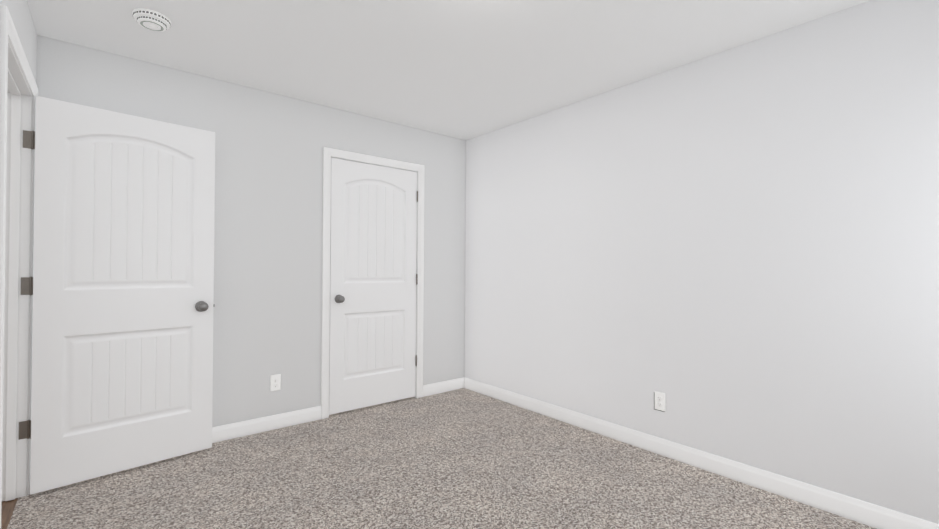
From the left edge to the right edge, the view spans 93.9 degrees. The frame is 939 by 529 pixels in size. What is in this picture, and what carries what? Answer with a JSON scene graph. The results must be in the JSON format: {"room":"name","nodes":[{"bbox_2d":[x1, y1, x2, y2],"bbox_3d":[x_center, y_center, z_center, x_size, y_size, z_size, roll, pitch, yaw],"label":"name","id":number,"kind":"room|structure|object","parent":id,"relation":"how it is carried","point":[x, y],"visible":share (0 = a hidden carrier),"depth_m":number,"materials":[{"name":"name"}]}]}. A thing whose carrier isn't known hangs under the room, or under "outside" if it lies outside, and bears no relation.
{"room":"empty bedroom","nodes":[
{"label":"empty bedroom","id":0,"kind":"room"},
{"bbox_2d":[1,498,17,528],"bbox_3d":[-1.728,1.234,0.440,1.422,0.116,4.056,1,-1,-40],"label":"floor","id":1,"kind":"structure","parent":0,"point":[7,509],"depth_m":2.11,"materials":[{"name":"brown wood"}]},
{"bbox_2d":[0,0,36,81],"bbox_3d":[-1.196,0.018,0.885,0.115,2.560,3.826,1,-1,-40],"label":"wall","id":2,"kind":"structure","parent":0,"point":[20,15],"depth_m":2.06,"materials":[{"name":"white paint"}]},
{"bbox_2d":[0,4,37,528],"bbox_3d":[-2.029,0.126,1.899,0.134,2.111,0.960,1,-1,-40],"label":"door frame","id":3,"kind":"structure","parent":2,"relation":"attached to","point":[16,302],"depth_m":2.21,"materials":[{"name":"white paint"}]},
{"bbox_2d":[19,96,214,494],"bbox_3d":[-1.956,0.156,2.526,0.166,2.026,0.878,0,-1,44],"label":"entry door","id":4,"kind":"structure","parent":2,"relation":"in","point":[119,285],"depth_m":2.47,"materials":[{"name":"white paint"}]},
{"bbox_2d":[36,35,465,426],"bbox_3d":[-1.804,0.030,2.943,4.713,2.560,0.115,1,-1,-40],"label":"wall","id":5,"kind":"structure","parent":0,"point":[267,299],"depth_m":3.18,"materials":[{"name":"white paint"}]},
{"bbox_2d":[212,406,321,442],"bbox_3d":[-1.764,1.139,2.889,1.598,0.102,0.013,1,-1,-40],"label":"baseboard","id":6,"kind":"structure","parent":5,"relation":"attached to","point":[258,425],"depth_m":3.13,"materials":[{"name":"white paint"}]},
{"bbox_2d":[270,374,280,390],"bbox_3d":[-1.409,0.859,3.189,0.070,0.114,0.008,1,-1,-40],"label":"electrical outlet","id":7,"kind":"object","parent":5,"relation":"attached to","point":[275,382],"visible":1,"depth_m":3.19,"materials":[{"name":"white plastic"}]},
{"bbox_2d":[321,147,423,418],"bbox_3d":[-0.825,0.171,3.757,0.842,2.064,0.115,1,-1,-40],"label":"door frame","id":8,"kind":"structure","parent":5,"relation":"attached to","point":[416,252],"depth_m":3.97,"materials":[{"name":"white paint"}]},
{"bbox_2d":[329,158,417,414],"bbox_3d":[-0.801,0.173,3.725,0.819,2.026,0.166,1,-1,-40],"label":"closet door","id":9,"kind":"structure","parent":5,"relation":"in","point":[373,284],"depth_m":3.69,"materials":[{"name":"white paint"}]},
{"bbox_2d":[423,377,463,396],"bbox_3d":[-0.250,1.158,4.149,0.466,0.102,0.013,1,-1,-40],"label":"baseboard","id":10,"kind":"structure","parent":5,"relation":"attached to","point":[454,384],"depth_m":4.14,"materials":[{"name":"white paint"}]},
{"bbox_2d":[7,388,876,528],"bbox_3d":[0.040,1.254,1.910,3.176,0.120,4.056,1,-1,-40],"label":"floor carpet","id":11,"kind":"object","parent":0,"point":[463,458],"visible":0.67,"depth_m":2.37,"materials":[{"name":"grey carpet"}]},
{"bbox_2d":[27,0,869,139],"bbox_3d":[-0.535,-1.313,1.438,4.713,0.120,4.056,1,-1,-40],"label":"ceiling","id":12,"kind":"structure","parent":0,"point":[464,69],"depth_m":2.47,"materials":[{"name":"white paint"}]},
{"bbox_2d":[132,8,170,31],"bbox_3d":[-1.612,-1.230,2.229,0.160,0.047,0.160,1,-1,-40],"label":"smoke detector","id":13,"kind":"object","parent":12,"relation":"attached to","point":[152,20],"visible":1,"depth_m":2.19,"materials":[{"name":"white plastic"}]},
{"bbox_2d":[464,0,938,523],"bbox_3d":[1.260,0.049,2.854,0.115,2.560,3.941,1,-1,-40],"label":"wall","id":14,"kind":"structure","parent":0,"point":[732,254],"depth_m":2.43,"materials":[{"name":"white paint"}]},
{"bbox_2d":[654,391,664,411],"bbox_3d":[1.213,0.875,2.803,0.008,0.120,0.076,1,-1,-40],"label":"electrical outlet","id":15,"kind":"object","parent":14,"relation":"attached to","point":[659,401],"visible":1,"depth_m":2.80,"materials":[{"name":"white plastic"}]},
{"bbox_2d":[464,377,938,528],"bbox_3d":[1.168,1.157,2.849,0.014,0.102,3.826,1,-1,-40],"label":"baseboard","id":16,"kind":"structure","parent":14,"relation":"attached to","point":[861,511],"depth_m":2.47,"materials":[{"name":"white paint"}]}
]}

